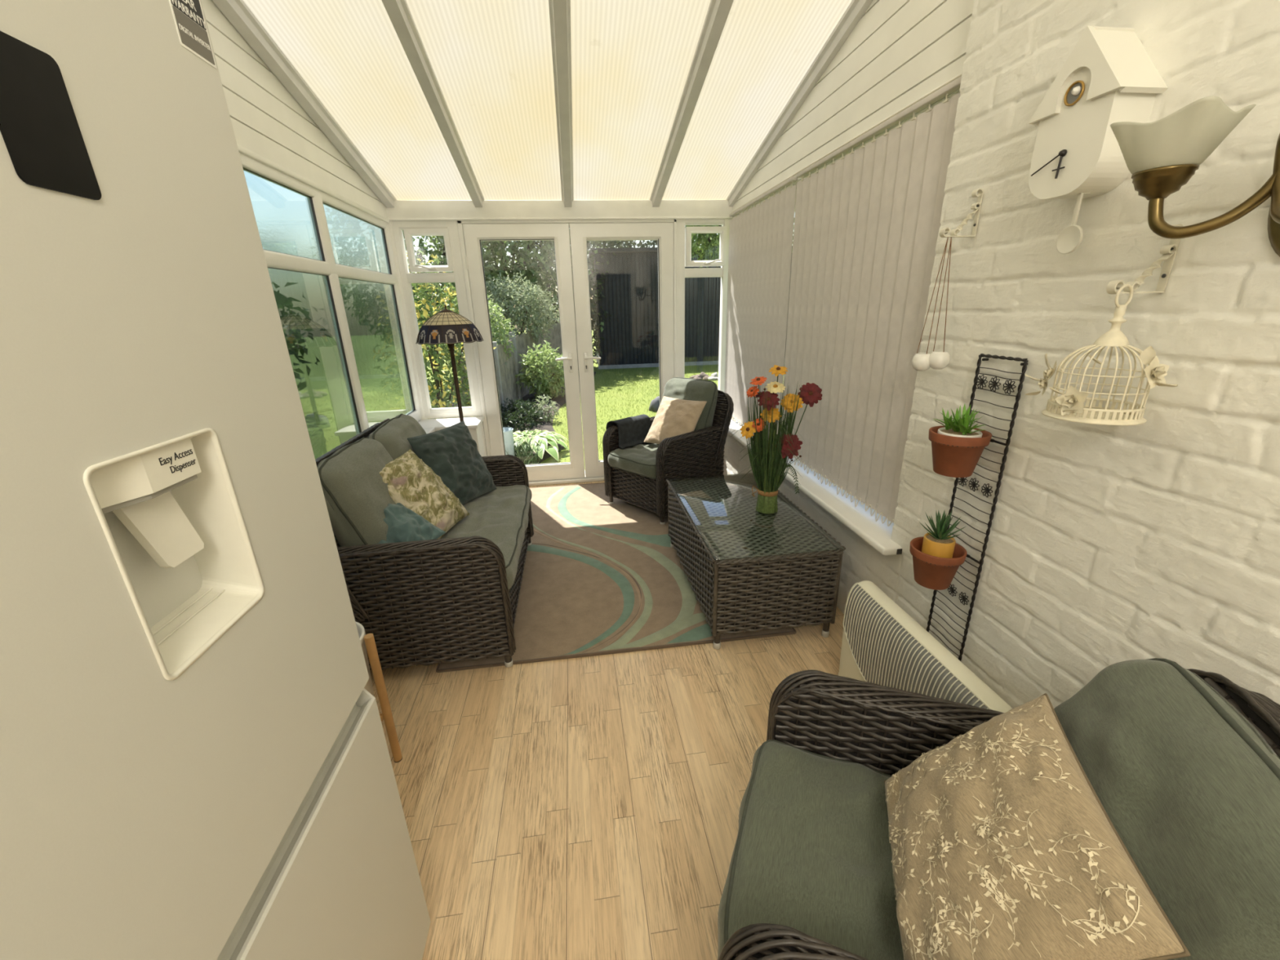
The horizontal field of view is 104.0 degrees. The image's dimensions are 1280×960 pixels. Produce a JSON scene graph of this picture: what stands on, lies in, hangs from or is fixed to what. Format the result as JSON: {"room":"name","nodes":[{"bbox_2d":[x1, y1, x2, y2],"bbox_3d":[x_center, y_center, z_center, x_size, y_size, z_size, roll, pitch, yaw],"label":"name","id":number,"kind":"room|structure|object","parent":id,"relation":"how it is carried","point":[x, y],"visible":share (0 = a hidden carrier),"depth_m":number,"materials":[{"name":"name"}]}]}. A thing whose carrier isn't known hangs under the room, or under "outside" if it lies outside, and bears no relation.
{"room":"sunroom","nodes":[
{"label":"sunroom","id":0,"kind":"room"},
{"bbox_2d":[201,0,389,222],"bbox_3d":[-1.488,-1.659,0.752,0.076,1.482,5.570,-4,19,-7],"label":"wall","id":1,"kind":"structure","parent":0,"point":[271,128],"depth_m":2.22,"materials":[{"name":"paint"}]},
{"bbox_2d":[434,422,487,456],"bbox_3d":[-0.419,-0.246,4.235,2.408,0.620,0.308,-4,19,-8],"label":"wall","id":2,"kind":"structure","parent":0,"point":[477,434],"depth_m":4.00,"materials":[{"name":"white paint"}]},
{"bbox_2d":[391,220,482,418],"bbox_3d":[-1.554,-1.202,3.874,0.460,1.455,0.102,-4,19,-7],"label":"window","id":3,"kind":"structure","parent":2,"relation":"in","point":[448,229],"depth_m":3.77,"materials":[{"name":"white plastic"}]},
{"bbox_2d":[462,222,585,481],"bbox_3d":[-0.900,-0.949,4.044,0.788,2.026,0.121,-4,19,-7],"label":"door","id":4,"kind":"structure","parent":2,"relation":"in","point":[473,233],"depth_m":3.98,"materials":[{"name":"white plastic"}]},
{"bbox_2d":[457,219,676,485],"bbox_3d":[-0.507,-0.981,4.121,1.642,2.087,0.100,-4,19,-7],"label":"trim","id":5,"kind":"structure","parent":2,"relation":"attached to","point":[460,223],"depth_m":3.90,"materials":[{"name":"white plastic"}]},
{"bbox_2d":[568,222,675,477],"bbox_3d":[-0.105,-1.003,4.138,0.809,2.026,0.121,-4,19,-7],"label":"door","id":6,"kind":"structure","parent":2,"relation":"in","point":[580,233],"depth_m":4.00,"materials":[{"name":"white plastic"}]},
{"bbox_2d":[676,218,727,377],"bbox_3d":[0.513,-1.342,4.120,0.432,1.455,0.102,-4,19,-7],"label":"window","id":7,"kind":"structure","parent":2,"relation":"in","point":[683,234],"depth_m":3.98,"materials":[{"name":"white plastic"}]},
{"bbox_2d":[212,0,873,208],"bbox_3d":[-0.187,-1.813,0.922,2.602,1.441,5.688,-4,19,-7],"label":"ceiling","id":8,"kind":"structure","parent":0,"point":[477,101],"depth_m":2.47,"materials":[{"name":"white plastic"}]},
{"bbox_2d":[369,480,844,959],"bbox_3d":[-0.085,0.971,1.866,2.780,0.150,5.700,-4,19,-7],"label":"floor","id":9,"kind":"structure","parent":0,"point":[588,807],"depth_m":1.60,"materials":[{"name":"brown wood"}]},
{"bbox_2d":[0,0,431,959],"bbox_3d":[-0.829,0.306,0.580,0.692,1.985,0.600,-4,19,-7],"label":"refrigerator","id":10,"kind":"object","parent":9,"relation":"on","point":[195,761],"visible":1,"depth_m":0.52,"materials":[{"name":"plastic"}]},
{"bbox_2d":[364,633,402,762],"bbox_3d":[-0.965,0.735,1.618,0.209,0.504,0.209,11,23,33],"label":"plant stand","id":11,"kind":"object","parent":9,"relation":"on","point":[386,715],"visible":0.27,"depth_m":1.62,"materials":[{"name":"brown wood"}]},
{"bbox_2d":[355,621,374,697],"bbox_3d":[-0.968,0.638,1.584,0.223,0.303,0.223,-4,19,-7],"label":"plant pot","id":12,"kind":"object","parent":11,"relation":"on","point":[368,686],"visible":0.06,"depth_m":1.60,"materials":[{"name":"white ceramic"}]},
{"bbox_2d":[415,304,484,422],"bbox_3d":[-1.255,-0.441,3.510,0.428,1.503,0.428,6,21,22],"label":"floor lamp","id":13,"kind":"object","parent":9,"relation":"on","point":[450,327],"visible":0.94,"depth_m":3.20,"materials":[{"name":"brown metal"}]},
{"bbox_2d":[435,482,795,672],"bbox_3d":[-0.223,0.398,3.287,1.611,0.012,2.278,-4,19,-7],"label":"rug","id":14,"kind":"object","parent":9,"relation":"on","point":[600,577],"visible":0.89,"depth_m":2.71,"materials":[{"name":"beige carpet"}]},
{"bbox_2d":[315,413,533,670],"bbox_3d":[-0.996,0.201,2.513,0.822,0.928,1.262,-4,19,-7],"label":"sofa","id":15,"kind":"object","parent":14,"relation":"on","point":[451,597],"visible":0.71,"depth_m":2.00,"materials":[{"name":"brown wicker"}]},
{"bbox_2d":[316,438,395,546],"bbox_3d":[-1.128,0.096,2.167,0.264,0.486,0.549,-4,19,-7],"label":"cushion","id":16,"kind":"object","parent":15,"relation":"on","point":[356,495],"depth_m":1.94,"materials":[{"name":"green fabric"}]},
{"bbox_2d":[333,502,445,546],"bbox_3d":[-1.104,0.184,2.071,0.452,0.318,0.303,5,20,17],"label":"cushion","id":17,"kind":"object","parent":15,"relation":"on","point":[404,525],"visible":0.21,"depth_m":2.06,"materials":[{"name":"blue fabric"}]},
{"bbox_2d":[368,414,426,459],"bbox_3d":[-1.203,-0.079,2.683,0.260,0.487,0.547,-4,19,-7],"label":"cushion","id":18,"kind":"object","parent":15,"relation":"on","point":[393,434],"depth_m":2.50,"materials":[{"name":"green fabric"}]},
{"bbox_2d":[379,448,469,539],"bbox_3d":[-1.014,0.072,2.319,0.283,0.341,0.376,1,19,6],"label":"cushion","id":19,"kind":"object","parent":15,"relation":"on","point":[411,483],"visible":0.76,"depth_m":2.25,"materials":[{"name":"fabric"}]},
{"bbox_2d":[407,420,497,505],"bbox_3d":[-1.003,-0.078,2.718,0.216,0.401,0.425,6,20,20],"label":"cushion","id":20,"kind":"object","parent":15,"relation":"on","point":[451,452],"visible":0.86,"depth_m":2.66,"materials":[{"name":"teal fabric"}]},
{"bbox_2d":[602,377,733,524],"bbox_3d":[0.209,-0.267,3.774,0.820,0.928,0.662,-18,25,-40],"label":"rattan armchair","id":21,"kind":"object","parent":14,"relation":"on","point":[637,475],"visible":0.8,"depth_m":3.63,"materials":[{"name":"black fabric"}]},
{"bbox_2d":[605,413,650,448],"bbox_3d":[-0.069,-0.377,3.835,0.368,0.202,0.198,-18,25,-40],"label":"throw","id":22,"kind":"object","parent":21,"relation":"on","point":[633,430],"visible":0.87,"depth_m":3.80,"materials":[{"name":"grey fabric"}]},
{"bbox_2d":[608,442,659,479],"bbox_3d":[0.144,-0.173,3.742,0.638,0.215,0.507,-18,25,-40],"label":"seat cushion","id":23,"kind":"object","parent":21,"relation":"on","point":[640,461],"depth_m":3.60,"materials":[{"name":"green fabric"}]},
{"bbox_2d":[644,395,706,444],"bbox_3d":[0.253,-0.425,3.678,0.405,0.316,0.244,15,25,40],"label":"cushion","id":24,"kind":"object","parent":21,"relation":"on","point":[673,416],"visible":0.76,"depth_m":3.64,"materials":[{"name":"beige fabric"}]},
{"bbox_2d":[659,377,718,431],"bbox_3d":[0.336,-0.536,3.816,0.268,0.443,0.495,-18,25,-40],"label":"cushion","id":25,"kind":"object","parent":21,"relation":"on","point":[685,388],"depth_m":3.69,"materials":[{"name":"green fabric"}]},
{"bbox_2d":[666,472,845,649],"bbox_3d":[0.525,0.357,2.660,0.589,0.461,1.073,-4,19,-7],"label":"coffee table","id":26,"kind":"object","parent":14,"relation":"on","point":[748,569],"visible":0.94,"depth_m":2.22,"materials":[{"name":"wicker"}]},
{"bbox_2d":[730,364,822,514],"bbox_3d":[0.621,-0.187,2.424,0.367,0.716,0.386,14,24,38],"label":"flower bouquet","id":27,"kind":"object","parent":26,"relation":"on","point":[768,457],"visible":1,"depth_m":2.37,"materials":[{"name":"yellow plant"}]},
{"bbox_2d":[838,580,1012,712],"bbox_3d":[0.887,0.695,1.656,0.126,0.460,0.724,-4,19,-7],"label":"heater","id":28,"kind":"object","parent":9,"relation":"on","point":[882,644],"visible":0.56,"depth_m":1.62,"materials":[{"name":"white metal"}]},
{"bbox_2d":[717,657,1279,959],"bbox_3d":[0.574,0.745,0.885,0.819,0.884,0.662,6,20,21],"label":"rattan armchair","id":29,"kind":"object","parent":9,"relation":"on","point":[1184,764],"visible":0.66,"depth_m":0.82,"materials":[{"name":"green fabric"}]},
{"bbox_2d":[717,741,903,959],"bbox_3d":[0.492,0.787,0.936,0.638,0.215,0.507,6,20,21],"label":"seat cushion","id":30,"kind":"object","parent":29,"relation":"on","point":[812,854],"depth_m":0.97,"materials":[{"name":"green fabric"}]},
{"bbox_2d":[884,693,1191,959],"bbox_3d":[0.551,0.573,0.799,0.251,0.301,0.404,5,20,19],"label":"cushion","id":31,"kind":"object","parent":29,"relation":"on","point":[1003,846],"visible":1,"depth_m":0.71,"materials":[{"name":"beige fabric"}]},
{"bbox_2d":[1053,659,1279,959],"bbox_3d":[0.726,0.557,0.756,0.268,0.443,0.495,6,20,21],"label":"cushion","id":32,"kind":"object","parent":29,"relation":"on","point":[1190,788],"depth_m":0.65,"materials":[{"name":"green fabric"}]},
{"bbox_2d":[717,218,731,392],"bbox_3d":[0.765,-1.330,4.186,0.180,1.580,0.070,-4,19,-7],"label":"wall","id":33,"kind":"structure","parent":0,"point":[724,279],"depth_m":4.15,"materials":[{"name":"white paint"}]},
{"bbox_2d":[386,200,732,221],"bbox_3d":[-0.553,-2.023,3.752,2.660,0.130,0.087,-4,19,-7],"label":"trim","id":34,"kind":"structure","parent":33,"relation":"attached to","point":[403,210],"depth_m":3.71,"materials":[{"name":"white plastic"}]},
{"bbox_2d":[731,0,974,217],"bbox_3d":[0.946,-1.978,2.609,0.165,0.734,2.530,-4,19,-7],"label":"wall","id":35,"kind":"structure","parent":0,"point":[899,52],"depth_m":2.05,"materials":[{"name":"paint"}]},
{"bbox_2d":[724,176,797,436],"bbox_3d":[0.796,-1.123,3.564,0.040,1.573,1.165,-4,19,-7],"label":"vertical blind","id":36,"kind":"object","parent":35,"relation":"attached to","point":[761,237],"visible":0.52,"depth_m":3.40,"materials":[{"name":"beige fabric"}]},
{"bbox_2d":[732,74,961,212],"bbox_3d":[0.873,-1.661,2.675,0.006,0.009,2.450,-4,19,-7],"label":"trim","id":37,"kind":"structure","parent":35,"relation":"attached to","point":[960,75],"depth_m":2.05,"materials":[{"name":"white plastic"}]},
{"bbox_2d":[780,75,961,526],"bbox_3d":[0.965,-0.716,2.376,0.040,1.573,1.266,-4,19,-7],"label":"vertical blind","id":38,"kind":"object","parent":35,"relation":"attached to","point":[867,223],"visible":0.79,"depth_m":2.18,"materials":[{"name":"beige fabric"}]},
{"bbox_2d":[921,532,955,558],"bbox_3d":[0.963,0.256,1.626,0.089,0.150,0.089,-4,19,-7],"label":"pot","id":39,"kind":"object","parent":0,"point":[935,545],"depth_m":1.58,"materials":[{"name":"yellow ceramic"}]},
{"bbox_2d":[928,236,951,369],"bbox_3d":[0.956,-0.542,1.550,0.061,0.391,0.061,-4,19,-7],"label":"hanging ornament","id":40,"kind":"object","parent":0,"point":[938,360],"visible":1,"depth_m":1.58,"materials":[{"name":"white ceramic"}]},
{"bbox_2d":[928,351,950,369],"bbox_3d":[0.960,-0.384,1.605,0.061,0.056,0.061,-4,19,-7],"label":"ball","id":41,"kind":"object","parent":40,"relation":"on","point":[938,360],"depth_m":1.58,"materials":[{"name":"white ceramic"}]},
{"bbox_2d":[937,426,982,437],"bbox_3d":[0.953,-0.089,1.506,0.114,0.118,0.114,-4,19,-7],"label":"pot","id":42,"kind":"object","parent":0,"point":[955,431],"depth_m":1.47,"materials":[{"name":"white ceramic"}]},
{"bbox_2d":[723,0,1279,708],"bbox_3d":[1.131,-0.886,1.404,0.229,3.600,5.700,-4,19,-7],"label":"wall","id":43,"kind":"structure","parent":0,"point":[1159,537],"depth_m":1.19,"materials":[{"name":"white brick"}]},
{"bbox_2d":[727,416,902,555],"bbox_3d":[0.904,-0.135,3.184,0.240,0.035,2.584,-4,19,-7],"label":"window sill","id":44,"kind":"structure","parent":43,"relation":"on","point":[877,534],"depth_m":2.37,"materials":[{"name":"white plastic"}]},
{"bbox_2d":[939,188,983,237],"bbox_3d":[0.959,-0.796,1.492,0.110,0.129,0.017,-4,19,-7],"label":"bracket","id":45,"kind":"object","parent":43,"relation":"attached to","point":[976,206],"visible":1,"depth_m":1.50,"materials":[{"name":"metal"}]},
{"bbox_2d":[911,237,948,371],"bbox_3d":[0.921,-0.548,1.583,0.061,0.399,0.061,-4,19,-7],"label":"hanging ornament","id":46,"kind":"object","parent":45,"relation":"hanging from","point":[920,361],"visible":0.95,"depth_m":1.61,"materials":[{"name":"white ceramic"}]},
{"bbox_2d":[911,352,930,371],"bbox_3d":[0.925,-0.386,1.639,0.061,0.056,0.061,-4,19,-7],"label":"ball","id":47,"kind":"object","parent":46,"relation":"on","point":[920,361],"depth_m":1.62,"materials":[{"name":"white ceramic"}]},
{"bbox_2d":[909,353,1028,661],"bbox_3d":[0.974,0.165,1.596,0.184,1.089,0.171,-4,19,-7],"label":"rack","id":48,"kind":"object","parent":43,"relation":"attached to","point":[1025,361],"visible":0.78,"depth_m":1.52,"materials":[{"name":"black metal"}]},
{"bbox_2d":[909,536,967,590],"bbox_3d":[0.963,0.277,1.633,0.160,0.128,0.160,-4,19,-7],"label":"terracotta pot","id":49,"kind":"object","parent":48,"relation":"in","point":[928,575],"visible":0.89,"depth_m":1.59,"materials":[{"name":"orange ceramic"}]},
{"bbox_2d":[920,510,965,558],"bbox_3d":[0.962,0.210,1.618,0.124,0.244,0.132,5,20,18],"label":"potted succulent","id":50,"kind":"object","parent":49,"relation":"in","point":[938,543],"visible":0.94,"depth_m":1.58,"materials":[{"name":"green plant"}]},
{"bbox_2d":[928,425,991,477],"bbox_3d":[0.954,-0.084,1.508,0.160,0.128,0.160,-4,19,-7],"label":"terracotta pot","id":51,"kind":"object","parent":48,"relation":"in","point":[953,461],"visible":0.92,"depth_m":1.46,"materials":[{"name":"orange ceramic"}]},
{"bbox_2d":[932,403,984,437],"bbox_3d":[0.941,-0.124,1.490,0.141,0.195,0.128,6,20,21],"label":"potted succulent","id":52,"kind":"object","parent":51,"relation":"in","point":[958,426],"visible":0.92,"depth_m":1.47,"materials":[{"name":"green plant"}]},
{"bbox_2d":[1027,26,1168,253],"bbox_3d":[1.006,-0.753,1.135,0.110,0.444,0.216,-4,19,-7],"label":"cuckoo clock","id":53,"kind":"object","parent":43,"relation":"attached to","point":[1108,77],"visible":1,"depth_m":1.08,"materials":[{"name":"white wood"}]},
{"bbox_2d":[1024,284,1177,425],"bbox_3d":[0.976,-0.270,1.065,0.214,0.274,0.182,7,21,24],"label":"birdcage lantern","id":54,"kind":"object","parent":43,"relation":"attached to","point":[1070,406],"visible":1,"depth_m":1.04,"materials":[{"name":"beige metal"}]},
{"bbox_2d":[1106,223,1182,293],"bbox_3d":[1.031,-0.450,1.022,0.124,0.129,0.017,-4,19,-7],"label":"bracket","id":55,"kind":"object","parent":43,"relation":"attached to","point":[1169,251],"visible":0.86,"depth_m":1.03,"materials":[{"name":"metal"}]},
{"bbox_2d":[1110,95,1279,257],"bbox_3d":[0.988,-0.470,0.785,0.266,0.246,0.397,-4,19,-7],"label":"wall sconce","id":56,"kind":"object","parent":43,"relation":"attached to","point":[1161,156],"visible":1,"depth_m":0.83,"materials":[{"name":"white glass"}]},
{"bbox_3d":[-1.377,0.006,1.315,0.220,2.100,5.630,-4,19,-7],"label":"wall","id":57,"kind":"structure","parent":0,"visible":0},
{"bbox_2d":[239,152,421,459],"bbox_3d":[-1.602,-0.652,2.309,0.051,1.440,3.276,-4,19,-7],"label":"window","id":58,"kind":"structure","parent":57,"relation":"in","point":[331,262],"depth_m":2.70,"materials":[{"name":"clear glass"}]},
{"bbox_2d":[387,220,425,419],"bbox_3d":[-1.825,-1.179,3.872,0.094,1.490,0.095,-4,19,-7],"label":"trim","id":59,"kind":"structure","parent":57,"relation":"on","point":[390,224],"depth_m":3.81,"materials":[{"name":"white plastic"}]},
{"bbox_2d":[417,416,484,434],"bbox_3d":[-1.342,0.026,2.578,0.545,0.030,3.275,-4,19,-7],"label":"windowsill","id":60,"kind":"structure","parent":57,"relation":"on","point":[429,425],"depth_m":3.92,"materials":[{"name":"white plastic"}]},
{"label":"outside","id":61,"kind":"structure","parent":0,"visible":0},
{"bbox_2d":[422,328,783,470],"bbox_3d":[-2.425,-4.420,17.872,60.000,0.001,53.000,-4,19,-7],"label":"lawn","id":62,"kind":"structure","parent":61,"point":[643,410],"depth_m":9.56,"materials":[{"name":"green plant"}]},
{"bbox_2d":[402,230,515,383],"bbox_3d":[-4.750,-4.814,10.673,4.144,5.564,2.577,-6,20,-13],"label":"leafy tree","id":63,"kind":"object","parent":62,"relation":"on","point":[442,261],"visible":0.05,"depth_m":10.80,"materials":[{"name":"green plant"}]},
{"bbox_2d":[427,231,572,341],"bbox_3d":[-3.226,-5.473,12.105,3.750,5.801,2.772,-4,19,-7],"label":"leafy tree","id":64,"kind":"object","parent":62,"relation":"on","point":[523,259],"visible":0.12,"depth_m":11.76,"materials":[{"name":"green plant"}]},
{"bbox_2d":[459,317,578,435],"bbox_3d":[-1.998,-2.405,9.713,0.599,1.500,8.462,0,19,3],"label":"fence","id":65,"kind":"object","parent":62,"relation":"on","point":[508,388],"visible":0.25,"depth_m":8.96,"materials":[{"name":"wood"}]},
{"bbox_2d":[451,372,595,464],"bbox_3d":[-1.982,-1.411,9.078,2.800,0.033,8.540,-4,19,-7],"label":"flower bed","id":66,"kind":"object","parent":62,"relation":"on","point":[560,401],"visible":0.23,"depth_m":7.62,"materials":[{"name":"plant"}]},
{"bbox_2d":[406,249,496,422],"bbox_3d":[-2.174,-1.218,5.365,1.259,2.290,1.058,-4,19,-7],"label":"flowering shrub","id":67,"kind":"object","parent":66,"relation":"on","point":[437,386],"visible":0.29,"depth_m":5.23,"materials":[{"name":"green plant"}]},
{"bbox_2d":[439,294,516,373],"bbox_3d":[-2.642,-2.090,8.160,1.290,1.956,1.468,-4,19,-7],"label":"shrub","id":68,"kind":"object","parent":66,"relation":"on","point":[495,324],"visible":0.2,"depth_m":7.99,"materials":[{"name":"green plant"}]},
{"bbox_2d":[502,426,515,456],"bbox_3d":[-1.367,-0.282,5.094,0.196,0.475,0.196,-4,19,-7],"label":"bin","id":69,"kind":"object","parent":66,"relation":"on","point":[508,432],"visible":0.32,"depth_m":5.01,"materials":[{"name":"blue plastic"}]},
{"bbox_2d":[500,397,543,432],"bbox_3d":[-1.757,-0.920,7.205,0.753,0.486,1.541,-4,19,-7],"label":"shrub","id":70,"kind":"object","parent":66,"relation":"on","point":[524,406],"visible":0.89,"depth_m":6.97,"materials":[{"name":"green plant"}]},
{"bbox_2d":[485,271,559,342],"bbox_3d":[-2.618,-2.972,10.093,2.185,2.356,1.474,-4,19,-7],"label":"shrub","id":71,"kind":"object","parent":66,"relation":"on","point":[525,300],"visible":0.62,"depth_m":9.82,"materials":[{"name":"green plant"}]},
{"bbox_2d":[505,431,542,464],"bbox_3d":[-1.327,-0.315,5.237,0.656,0.380,0.775,-4,19,-7],"label":"ornamental grass","id":72,"kind":"object","parent":66,"relation":"on","point":[525,457],"depth_m":5.22,"materials":[{"name":"green plant"}]},
{"bbox_2d":[515,340,564,399],"bbox_3d":[-1.767,-1.934,9.204,1.096,1.213,0.992,-4,19,-7],"label":"rounded shrub","id":73,"kind":"object","parent":66,"relation":"on","point":[554,381],"visible":0.94,"depth_m":9.02,"materials":[{"name":"green plant"}]},
{"bbox_2d":[512,429,568,461],"bbox_3d":[-1.304,-0.433,5.873,0.968,0.234,1.040,-4,19,-7],"label":"hosta","id":74,"kind":"object","parent":66,"relation":"on","point":[553,450],"visible":0.65,"depth_m":5.67,"materials":[{"name":"green plant"}]},
{"bbox_2d":[531,394,559,423],"bbox_3d":[-1.420,-1.039,7.445,0.422,0.476,0.441,-14,22,-31],"label":"plant","id":75,"kind":"object","parent":66,"relation":"on","point":[542,403],"visible":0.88,"depth_m":7.42,"materials":[{"name":"green plant"}]},
{"bbox_2d":[519,225,623,364],"bbox_3d":[-1.799,-5.625,13.423,2.811,5.799,2.217,-4,19,-7],"label":"leafy tree","id":76,"kind":"object","parent":62,"relation":"on","point":[591,263],"visible":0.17,"depth_m":13.24,"materials":[{"name":"green plant"}]},
{"bbox_2d":[589,226,717,248],"bbox_3d":[0.552,-7.711,17.657,7.610,6.208,3.391,-4,19,-7],"label":"leafy tree","id":77,"kind":"object","parent":62,"relation":"on","point":[627,245],"visible":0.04,"depth_m":17.04,"materials":[{"name":"green plant"}]},
{"bbox_2d":[648,395,659,412],"bbox_3d":[0.318,-1.238,8.153,0.362,0.272,0.338,-4,19,-7],"label":"rock","id":78,"kind":"object","parent":62,"relation":"on","point":[655,403],"visible":0.34,"depth_m":8.03,"materials":[{"name":"grey stone"}]},
{"bbox_2d":[551,364,783,462],"bbox_3d":[1.592,-1.753,9.753,6.340,0.060,9.050,-4,19,-7],"label":"grass tufts","id":79,"kind":"object","parent":62,"relation":"on","point":[634,384],"visible":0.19,"depth_m":10.31,"materials":[{"name":"green plant"}]},
{"bbox_2d":[587,246,791,368],"bbox_3d":[1.916,-5.071,14.736,6.650,3.060,2.220,-4,19,-7],"label":"fence","id":80,"kind":"object","parent":62,"relation":"on","point":[630,285],"visible":0.35,"depth_m":13.62,"materials":[{"name":"wood"}]},
{"bbox_2d":[698,372,708,379],"bbox_3d":[1.457,-2.408,11.539,0.265,0.172,0.196,-12,21,-27],"label":"rubble stone","id":81,"kind":"object","parent":62,"relation":"on","point":[702,375],"visible":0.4,"depth_m":11.47,"materials":[{"name":"grey stone"}]},
{"bbox_2d":[702,375,710,380],"bbox_3d":[1.552,-2.328,11.365,0.239,0.094,0.190,-4,19,-7],"label":"rubble stone","id":82,"kind":"object","parent":62,"relation":"on","point":[705,377],"visible":0.68,"depth_m":11.31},
{"bbox_2d":[707,376,718,380],"bbox_3d":[1.663,-2.300,11.289,0.274,0.088,0.200,-4,19,-7],"label":"rubble stone","id":83,"kind":"object","parent":62,"relation":"on","point":[711,378],"visible":0.91,"depth_m":11.24,"materials":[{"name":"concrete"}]},
{"bbox_2d":[711,372,717,377],"bbox_3d":[1.710,-2.403,11.526,0.174,0.161,0.182,3,20,12],"label":"rubble stone","id":84,"kind":"object","parent":62,"relation":"on","point":[715,374],"visible":0.45,"depth_m":11.47,"materials":[{"name":"stone"}]},
{"bbox_2d":[684,224,794,279],"bbox_3d":[1.819,-3.765,9.836,2.662,3.802,2.038,-4,19,-7],"label":"leafy tree","id":85,"kind":"object","parent":62,"relation":"on","point":[700,238],"visible":0.13,"depth_m":9.39,"materials":[{"name":"green plant"}]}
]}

